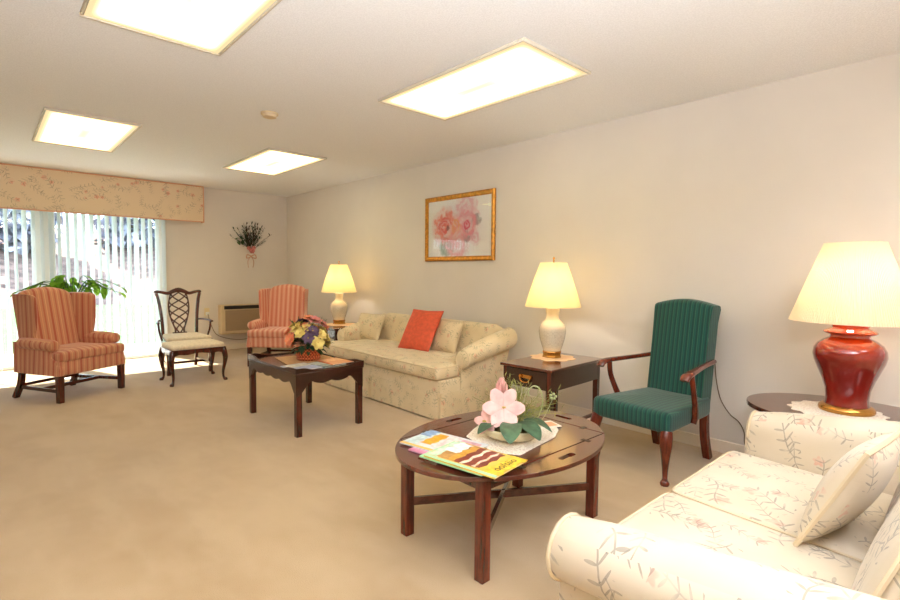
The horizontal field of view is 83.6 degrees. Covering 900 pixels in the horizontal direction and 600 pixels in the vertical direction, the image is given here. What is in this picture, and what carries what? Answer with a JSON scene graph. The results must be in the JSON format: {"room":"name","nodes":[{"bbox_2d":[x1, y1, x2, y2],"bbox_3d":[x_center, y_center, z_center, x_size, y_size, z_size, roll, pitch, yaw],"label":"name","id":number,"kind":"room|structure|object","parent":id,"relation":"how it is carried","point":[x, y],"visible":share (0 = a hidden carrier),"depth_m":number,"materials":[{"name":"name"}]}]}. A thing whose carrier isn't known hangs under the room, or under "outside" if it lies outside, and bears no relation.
{"room":"care facility","nodes":[
{"label":"care facility","id":0,"kind":"room"},
{"bbox_2d":[165,188,286,344],"bbox_3d":[-4.993,-0.393,6.342,6.100,2.440,0.150,-2,4,-43],"label":"wall","id":1,"kind":"structure","parent":0,"point":[205,257],"depth_m":7.66,"materials":[{"name":"paint"}]},
{"bbox_2d":[0,211,167,370],"bbox_3d":[-5.040,-0.200,6.283,2.660,2.060,0.130,-2,4,-43],"label":"window","id":2,"kind":"structure","parent":1,"relation":"in","point":[45,214],"depth_m":6.23,"materials":[{"name":"white glass"}]},
{"bbox_2d":[0,209,167,368],"bbox_3d":[-4.965,-0.205,6.202,2.660,2.010,0.081,-2,4,-43],"label":"vertical blind","id":3,"kind":"object","parent":2,"relation":"attached to","point":[23,212],"visible":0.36,"depth_m":6.62,"materials":[{"name":"white plastic"}]},
{"bbox_2d":[0,163,203,222],"bbox_3d":[-4.947,-1.337,6.128,3.633,0.522,0.139,-2,4,-43],"label":"valance","id":4,"kind":"object","parent":1,"relation":"attached to","point":[22,187],"visible":1,"depth_m":6.43,"materials":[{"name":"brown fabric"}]},
{"bbox_2d":[204,308,209,315],"bbox_3d":[-3.625,0.178,7.513,0.072,0.116,0.045,-2,4,-43],"label":"wall outlet","id":5,"kind":"object","parent":1,"relation":"attached to","point":[206,310],"visible":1,"depth_m":7.51,"materials":[{"name":"beige plastic"}]},
{"bbox_2d":[224,343,252,349],"bbox_3d":[-3.354,0.723,7.820,1.727,0.085,0.013,-2,4,-43],"label":"baseboard","id":6,"kind":"structure","parent":1,"relation":"attached to","point":[238,345],"depth_m":7.83,"materials":[{"name":"beige paint"}]},
{"bbox_2d":[218,303,259,334],"bbox_3d":[-3.085,0.281,7.947,1.060,0.445,0.152,-2,4,-43],"label":"air conditioner","id":7,"kind":"object","parent":1,"relation":"attached to","point":[232,318],"visible":0.46,"depth_m":7.68,"materials":[{"name":"beige metal"}]},
{"bbox_2d":[208,315,246,339],"bbox_3d":[-3.355,0.412,7.738,0.698,0.428,0.046,-2,4,-43],"label":"power cord","id":8,"kind":"object","parent":7,"relation":"attached to","point":[208,315],"visible":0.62,"depth_m":7.66,"materials":[{"name":"brown plastic"}]},
{"bbox_2d":[224,305,249,309],"bbox_3d":[-3.037,0.102,7.906,0.995,0.052,0.040,-2,4,-43],"label":"vent","id":9,"kind":"object","parent":7,"relation":"attached to","point":[226,307],"depth_m":7.68,"materials":[{"name":"black plastic"}]},
{"bbox_2d":[225,309,259,330],"bbox_3d":[-3.029,0.301,7.909,0.970,0.310,0.010,-2,4,-43],"label":"grille","id":10,"kind":"object","parent":7,"relation":"attached to","point":[235,319],"depth_m":7.72,"materials":[{"name":"beige metal"}]},
{"bbox_2d":[230,221,269,267],"bbox_3d":[-3.090,-0.862,7.824,0.665,0.717,0.216,-2,4,-43],"label":"swag","id":11,"kind":"object","parent":1,"relation":"attached to","point":[249,242],"visible":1,"depth_m":7.83,"materials":[{"name":"green plant"}]},
{"bbox_2d":[230,221,269,247],"bbox_3d":[-3.089,-1.006,7.816,0.665,0.428,0.216,-2,4,-43],"label":"greenery","id":12,"kind":"object","parent":11,"relation":"on","point":[248,242],"depth_m":7.83,"materials":[{"name":"green plant"}]},
{"bbox_2d":[0,347,724,599],"bbox_3d":[-1.318,1.135,2.433,6.400,0.120,10.750,-2,4,-43],"label":"floor","id":13,"kind":"structure","parent":0,"point":[148,488],"depth_m":2.69,"materials":[{"name":"carpet"}]},
{"bbox_2d":[12,287,124,403],"bbox_3d":[-3.738,0.401,4.921,0.666,1.051,0.736,1,3,14],"label":"chair","id":14,"kind":"object","parent":13,"relation":"on","point":[58,339],"visible":1,"depth_m":4.85,"materials":[{"name":"orange fabric"}]},
{"bbox_2d":[52,342,123,361],"bbox_3d":[-3.659,0.489,4.905,0.500,0.109,0.670,1,3,14],"label":"seat cushion","id":15,"kind":"object","parent":14,"relation":"on","point":[67,351],"depth_m":4.82,"materials":[{"name":"orange fabric"}]},
{"bbox_2d":[154,288,212,375],"bbox_3d":[-3.250,0.358,6.142,0.620,1.005,0.610,-2,4,-40],"label":"armchair","id":16,"kind":"object","parent":13,"relation":"on","point":[175,336],"visible":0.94,"depth_m":6.22,"materials":[{"name":"brown wood"}]},
{"bbox_2d":[158,338,227,386],"bbox_3d":[-2.851,0.669,5.589,0.597,0.447,0.475,-2,4,-43],"label":"footstool","id":17,"kind":"object","parent":13,"relation":"on","point":[173,349],"visible":1,"depth_m":5.47,"materials":[{"name":"beige fabric"}]},
{"bbox_2d":[246,284,311,366],"bbox_3d":[-2.236,0.320,6.687,0.736,1.051,0.666,1,3,0],"label":"chair","id":18,"kind":"object","parent":13,"relation":"on","point":[279,304],"visible":0.63,"depth_m":6.83,"materials":[{"name":"orange fabric"}]},
{"bbox_2d":[247,326,295,337],"bbox_3d":[-2.237,0.411,6.609,0.670,0.109,0.500,1,3,0],"label":"seat cushion","id":19,"kind":"object","parent":18,"relation":"on","point":[256,331],"depth_m":6.37,"materials":[{"name":"orange fabric"}]},
{"bbox_2d":[248,351,363,437],"bbox_3d":[-1.213,0.727,4.181,0.580,0.510,0.910,-2,4,-43],"label":"coffee table","id":20,"kind":"object","parent":13,"relation":"on","point":[299,379],"visible":0.81,"depth_m":3.96,"materials":[{"name":"brown wood"}]},
{"bbox_2d":[280,362,322,368],"bbox_3d":[-1.142,0.516,3.888,0.270,0.007,0.216,3,4,39],"label":"magazine","id":21,"kind":"object","parent":20,"relation":"on","point":[298,365],"visible":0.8,"depth_m":3.88,"materials":[{"name":"beige paper"}]},
{"bbox_2d":[275,355,333,364],"bbox_3d":[-1.188,0.499,4.235,0.465,0.002,0.476,-2,4,-35],"label":"table runner","id":22,"kind":"object","parent":20,"relation":"on","point":[288,360],"visible":0.33,"depth_m":4.20,"materials":[{"name":"orange fabric"}]},
{"bbox_2d":[283,315,332,360],"bbox_3d":[-1.192,0.310,4.201,0.407,0.376,0.364,-2,4,-43],"label":"flower basket","id":23,"kind":"object","parent":22,"relation":"on","point":[306,333],"visible":1,"depth_m":4.12,"materials":[{"name":"wicker"}]},
{"bbox_2d":[294,345,320,360],"bbox_3d":[-1.185,0.447,4.212,0.234,0.102,0.234,-2,4,-43],"label":"basket","id":24,"kind":"object","parent":23,"relation":"on","point":[308,355],"depth_m":4.12,"materials":[{"name":"wicker"}]},
{"bbox_2d":[308,362,345,367],"bbox_3d":[-0.986,0.510,4.014,0.256,0.007,0.211,3,4,39],"label":"magazine","id":25,"kind":"object","parent":20,"relation":"on","point":[324,365],"visible":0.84,"depth_m":3.97,"materials":[{"name":"beige paper"}]},
{"bbox_2d":[315,357,353,364],"bbox_3d":[-0.944,0.499,4.112,0.260,0.006,0.201,4,4,44],"label":"magazine","id":26,"kind":"object","parent":25,"relation":"on","point":[332,361],"visible":0.99,"depth_m":4.08,"materials":[{"name":"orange paper"}]},
{"bbox_2d":[316,322,356,340],"bbox_3d":[-1.338,0.590,6.332,0.627,0.550,0.620,-2,4,-43],"label":"side table","id":27,"kind":"object","parent":13,"relation":"on","point":[332,332],"visible":0.17,"depth_m":5.98,"materials":[{"name":"red wood"}]},
{"bbox_2d":[327,323,354,325],"bbox_3d":[-1.401,0.309,6.392,0.404,0.002,0.404,-1,3,-20],"label":"doily","id":28,"kind":"object","parent":27,"relation":"on","point":[328,324],"visible":0.56,"depth_m":6.35,"materials":[{"name":"beige fabric"}]},
{"bbox_2d":[321,261,355,323],"bbox_3d":[-1.417,-0.098,6.420,0.441,0.806,0.441,3,4,37],"label":"table lamp","id":29,"kind":"object","parent":28,"relation":"on","point":[338,281],"visible":1,"depth_m":6.31,"materials":[{"name":"beige fabric"}]},
{"bbox_2d":[322,313,517,419],"bbox_3d":[-0.438,0.563,5.117,0.938,0.728,2.172,-2,4,-43],"label":"sofa","id":30,"kind":"object","parent":13,"relation":"on","point":[433,384],"visible":0.81,"depth_m":4.51,"materials":[{"name":"beige fabric"}]},
{"bbox_2d":[358,313,385,339],"bbox_3d":[-0.934,0.305,5.813,0.394,0.286,0.181,3,4,32],"label":"throw pillow","id":31,"kind":"object","parent":30,"relation":"on","point":[371,325],"visible":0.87,"depth_m":5.74,"materials":[{"name":"beige fabric"}]},
{"bbox_2d":[323,338,457,379],"bbox_3d":[-0.507,0.543,5.052,0.750,0.127,1.976,-2,4,-43],"label":"seat cushion","id":32,"kind":"object","parent":30,"relation":"on","point":[384,354],"depth_m":4.66,"materials":[{"name":"beige fabric"}]},
{"bbox_2d":[398,309,443,351],"bbox_3d":[-0.294,0.298,5.043,0.400,0.386,0.262,3,4,37],"label":"throw pillow","id":33,"kind":"object","parent":30,"relation":"on","point":[422,325],"visible":1,"depth_m":4.97,"materials":[{"name":"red fabric"}]},
{"bbox_2d":[430,319,463,353],"bbox_3d":[-0.030,0.352,4.923,0.152,0.300,0.354,-2,4,-42],"label":"throw pillow","id":34,"kind":"object","parent":30,"relation":"on","point":[447,335],"visible":0.96,"depth_m":4.86,"materials":[{"name":"beige fabric"}]},
{"bbox_2d":[395,409,604,584],"bbox_3d":[0.260,0.872,2.432,1.144,0.437,0.840,-2,4,-43],"label":"table","id":35,"kind":"object","parent":13,"relation":"on","point":[580,439],"visible":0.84,"depth_m":2.31,"materials":[{"name":"red wood"}]},
{"bbox_2d":[408,447,427,454],"bbox_3d":[0.007,0.660,2.198,0.310,0.006,0.226,3,4,39],"label":"magazine","id":36,"kind":"object","parent":35,"relation":"on","point":[416,450],"visible":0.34,"depth_m":2.19,"materials":[{"name":"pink paper"}]},
{"bbox_2d":[400,430,488,451],"bbox_3d":[-0.029,0.649,2.272,0.341,0.007,0.226,3,4,37],"label":"magazine","id":37,"kind":"object","parent":36,"relation":"on","point":[430,440],"visible":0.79,"depth_m":2.30,"materials":[{"name":"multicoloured paper"}]},
{"bbox_2d":[419,441,482,476],"bbox_3d":[0.069,0.653,2.091,0.315,0.006,0.236,3,4,38],"label":"magazine","id":38,"kind":"object","parent":37,"relation":"on","point":[422,455],"visible":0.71,"depth_m":2.04,"materials":[{"name":"beige paper"}]},
{"bbox_2d":[424,441,526,478],"bbox_3d":[0.102,0.648,2.063,0.367,0.008,0.233,3,4,39],"label":"magazine","id":39,"kind":"object","parent":38,"relation":"on","point":[492,464],"visible":1,"depth_m":2.04,"materials":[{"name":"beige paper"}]},
{"bbox_2d":[401,415,602,480],"bbox_3d":[0.262,0.664,2.421,0.802,0.018,0.582,-2,4,-43],"label":"tray","id":40,"kind":"object","parent":35,"relation":"on","point":[570,435],"depth_m":2.42,"materials":[{"name":"brown wood"}]},
{"bbox_2d":[467,425,557,454],"bbox_3d":[0.295,0.652,2.419,0.398,0.002,0.506,2,3,21],"label":"placemat","id":41,"kind":"object","parent":35,"relation":"on","point":[516,448],"visible":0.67,"depth_m":2.31,"materials":[{"name":"white fabric"}]},
{"bbox_2d":[470,372,565,443],"bbox_3d":[0.331,0.504,2.387,0.435,0.296,0.373,0,3,-11],"label":"flower bowl","id":42,"kind":"object","parent":41,"relation":"on","point":[499,419],"visible":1,"depth_m":2.33,"materials":[{"name":"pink plant"}]},
{"bbox_2d":[540,420,561,428],"bbox_3d":[0.495,0.641,2.587,0.120,0.005,0.100,-1,3,-23],"label":"greeting card","id":43,"kind":"object","parent":41,"relation":"on","point":[551,424],"visible":0.61,"depth_m":2.58,"materials":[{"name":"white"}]},
{"bbox_2d":[545,422,556,425],"bbox_3d":[0.503,0.639,2.588,0.085,0.001,0.065,-1,3,-23],"label":"print","id":44,"kind":"object","parent":43,"relation":"on","point":[548,423],"depth_m":2.60,"materials":[{"name":"brown paper"}]},
{"bbox_2d":[500,353,601,418],"bbox_3d":[0.784,0.739,3.851,0.450,0.560,0.747,4,4,44],"label":"side table","id":45,"kind":"object","parent":13,"relation":"on","point":[548,375],"visible":0.66,"depth_m":3.66,"materials":[{"name":"red wood"}]},
{"bbox_2d":[530,353,574,360],"bbox_3d":[0.808,0.451,3.965,0.344,0.002,0.344,-2,4,-40],"label":"doily","id":46,"kind":"object","parent":45,"relation":"on","point":[537,356],"visible":0.85,"depth_m":3.90,"materials":[{"name":"beige fabric"}]},
{"bbox_2d":[525,257,580,357],"bbox_3d":[0.809,0.054,3.954,0.432,0.790,0.432,3,4,37],"label":"table lamp","id":47,"kind":"object","parent":46,"relation":"on","point":[553,288],"visible":1,"depth_m":3.84,"materials":[{"name":"beige fabric"}]},
{"bbox_2d":[590,299,720,486],"bbox_3d":[1.370,0.531,3.286,0.745,1.066,0.639,-2,4,-37],"label":"armchair","id":48,"kind":"object","parent":13,"relation":"on","point":[677,393],"visible":0.91,"depth_m":3.29,"materials":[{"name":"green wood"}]},
{"bbox_2d":[546,410,899,599],"bbox_3d":[1.091,0.755,1.506,1.662,0.761,0.911,-2,4,-43],"label":"loveseat","id":49,"kind":"object","parent":13,"relation":"on","point":[728,530],"visible":0.94,"depth_m":1.43,"materials":[{"name":"beige fabric"}]},
{"bbox_2d":[620,493,860,588],"bbox_3d":[0.800,0.772,1.347,0.637,0.127,0.730,-2,7,-43],"label":"seat cushion","id":50,"kind":"object","parent":49,"relation":"on","point":[677,516],"depth_m":1.49,"materials":[{"name":"beige fabric"}]},
{"bbox_2d":[672,451,892,559],"bbox_3d":[1.272,0.753,1.783,0.637,0.127,0.730,-2,7,-43],"label":"seat cushion","id":51,"kind":"object","parent":49,"relation":"on","point":[773,490],"depth_m":1.78,"materials":[{"name":"beige fabric"}]},
{"bbox_2d":[793,429,899,546],"bbox_3d":[1.207,0.554,1.508,0.404,0.323,0.184,-2,4,-37],"label":"throw pillow","id":52,"kind":"object","parent":49,"relation":"on","point":[859,477],"visible":1,"depth_m":1.41,"materials":[{"name":"beige fabric"}]},
{"bbox_2d":[851,499,899,599],"bbox_3d":[1.024,0.569,1.101,0.630,0.360,0.150,-2,24,-43],"label":"cushion","id":53,"kind":"object","parent":49,"relation":"on","point":[878,575],"depth_m":0.95,"materials":[{"name":"beige fabric"}]},
{"bbox_2d":[885,482,899,519],"bbox_3d":[1.491,0.550,1.533,0.630,0.360,0.150,-2,24,-43],"label":"cushion","id":54,"kind":"object","parent":49,"relation":"on","point":[895,485],"depth_m":1.48,"materials":[{"name":"beige fabric"}]},
{"bbox_2d":[746,393,899,421],"bbox_3d":[2.073,0.842,2.643,0.740,0.514,0.920,-2,4,-43],"label":"end table","id":55,"kind":"object","parent":13,"relation":"on","point":[761,402],"visible":0.14,"depth_m":2.79,"materials":[{"name":"red wood"}]},
{"bbox_2d":[787,400,889,420],"bbox_3d":[2.026,0.582,2.638,0.430,0.002,0.420,-2,4,-43],"label":"doily","id":56,"kind":"object","parent":55,"relation":"on","point":[807,407],"visible":0.52,"depth_m":2.64,"materials":[{"name":"white fabric"}]},
{"bbox_2d":[788,241,899,416],"bbox_3d":[2.083,0.143,2.616,0.539,0.876,0.539,-1,3,-25],"label":"lamp","id":57,"kind":"object","parent":56,"relation":"on","point":[852,287],"visible":1,"depth_m":2.50,"materials":[{"name":"red ceramic"}]},
{"bbox_3d":[-4.228,0.551,5.643,0.300,0.645,0.300,-2,4,-43],"label":"plant stand","id":58,"kind":"object","parent":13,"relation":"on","visible":0},
{"bbox_2d":[10,275,126,299],"bbox_3d":[-4.217,-0.026,5.611,1.042,0.510,0.343,-2,4,-43],"label":"potted houseplant","id":59,"kind":"object","parent":58,"relation":"on","point":[59,282],"visible":0.5,"depth_m":5.65,"materials":[{"name":"green plant"}]},
{"bbox_2d":[0,0,899,196],"bbox_3d":[-1.337,-1.424,2.343,6.400,0.120,10.880,-2,4,-43],"label":"ceiling","id":60,"kind":"structure","parent":0,"point":[324,66],"depth_m":3.04,"materials":[{"name":"white paint"}]},
{"bbox_2d":[32,107,141,152],"bbox_3d":[-3.271,-1.488,4.491,0.644,0.020,1.314,-2,4,-43],"label":"recessed light","id":61,"kind":"object","parent":60,"relation":"in","point":[54,126],"visible":1,"depth_m":4.38,"materials":[{"name":"beige plastic"}]},
{"bbox_2d":[79,0,281,55],"bbox_3d":[-1.085,-1.340,2.132,0.644,0.020,1.314,-2,4,-43],"label":"recessed light","id":62,"kind":"object","parent":60,"relation":"in","point":[209,26],"visible":1,"depth_m":2.40,"materials":[{"name":"beige plastic"}]},
{"bbox_2d":[261,110,277,118],"bbox_3d":[-1.398,-1.429,3.897,0.130,0.038,0.130,-2,4,-43],"label":"smoke detector","id":63,"kind":"object","parent":60,"relation":"attached to","point":[267,114],"visible":1,"depth_m":3.86,"materials":[{"name":"beige plastic"}]},
{"bbox_2d":[222,147,326,175],"bbox_3d":[-2.002,-1.539,5.665,0.644,0.020,1.314,-2,4,-43],"label":"recessed light","id":64,"kind":"object","parent":60,"relation":"in","point":[268,161],"visible":1,"depth_m":5.58,"materials":[{"name":"beige plastic"}]},
{"bbox_2d":[378,37,590,120],"bbox_3d":[0.171,-1.390,3.292,0.644,0.020,1.314,-2,4,-43],"label":"recessed light","id":65,"kind":"object","parent":60,"relation":"in","point":[520,67],"visible":1,"depth_m":3.17,"materials":[{"name":"beige plastic"}]},
{"bbox_2d":[485,418,540,441],"bbox_3d":[0.293,0.624,2.400,0.276,0.056,0.276,-2,4,-43],"label":"bowl","id":66,"kind":"object","parent":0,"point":[494,432],"depth_m":2.28,"materials":[{"name":"beige ceramic"}]},
{"bbox_2d":[287,53,899,444],"bbox_3d":[0.893,-0.241,4.587,0.150,2.440,10.730,-2,4,-43],"label":"wall","id":67,"kind":"structure","parent":0,"point":[731,201],"depth_m":3.72,"materials":[{"name":"paint"}]},
{"bbox_2d":[425,188,495,260],"bbox_3d":[0.079,-0.766,5.312,0.030,0.705,1.055,-2,4,-43],"label":"picture","id":68,"kind":"object","parent":67,"relation":"attached to","point":[461,226],"visible":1,"depth_m":5.27,"materials":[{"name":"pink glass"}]},
{"bbox_2d":[516,392,744,452],"bbox_3d":[0.873,0.941,4.540,0.013,0.085,10.580,-2,4,-43],"label":"baseboard","id":69,"kind":"structure","parent":67,"relation":"attached to","point":[717,445],"depth_m":3.84,"materials":[{"name":"beige paint"}]},
{"bbox_2d":[714,364,744,444],"bbox_3d":[1.986,0.749,3.313,0.023,0.619,0.490,-2,4,-38],"label":"lamp cord","id":70,"kind":"object","parent":67,"relation":"attached to","point":[714,364],"visible":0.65,"depth_m":3.44,"materials":[{"name":"brown plastic"}]},
{"label":"outside","id":71,"kind":"structure","parent":0,"visible":0},
{"bbox_2d":[0,226,155,307],"bbox_3d":[-26.010,-2.716,31.699,65.000,4.346,38.762,-2,4,-43],"label":"hill","id":72,"kind":"structure","parent":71,"point":[71,233],"depth_m":21.11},
{"bbox_2d":[0,208,65,254],"bbox_3d":[-17.815,-4.436,20.754,3.972,5.943,3.914,2,3,19],"label":"tree","id":73,"kind":"object","parent":72,"relation":"on","point":[18,212],"visible":0.11,"depth_m":20.12,"materials":[{"name":"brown plant"}]},
{"bbox_2d":[93,215,154,247],"bbox_3d":[-15.836,-5.321,24.800,4.011,6.099,4.126,-2,4,-35],"label":"tree","id":74,"kind":"object","parent":72,"relation":"on","point":[124,218],"visible":0.07,"depth_m":24.30,"materials":[{"name":"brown plant"}]},
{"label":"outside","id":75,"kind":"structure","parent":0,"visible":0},
{"bbox_2d":[2,304,156,353],"bbox_3d":[-9.038,0.596,13.486,55.000,0.220,12.020,-2,4,-43],"label":"lawn","id":76,"kind":"structure","parent":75,"point":[4,310],"depth_m":12.12,"materials":[{"name":"green plant"}]},
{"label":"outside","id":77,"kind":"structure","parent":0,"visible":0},
{"bbox_2d":[3,343,156,364],"bbox_3d":[-5.429,0.899,7.385,10.000,0.140,1.850,-2,4,-43],"label":"patio","id":78,"kind":"structure","parent":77,"point":[5,356],"depth_m":7.97,"materials":[{"name":"concrete"}]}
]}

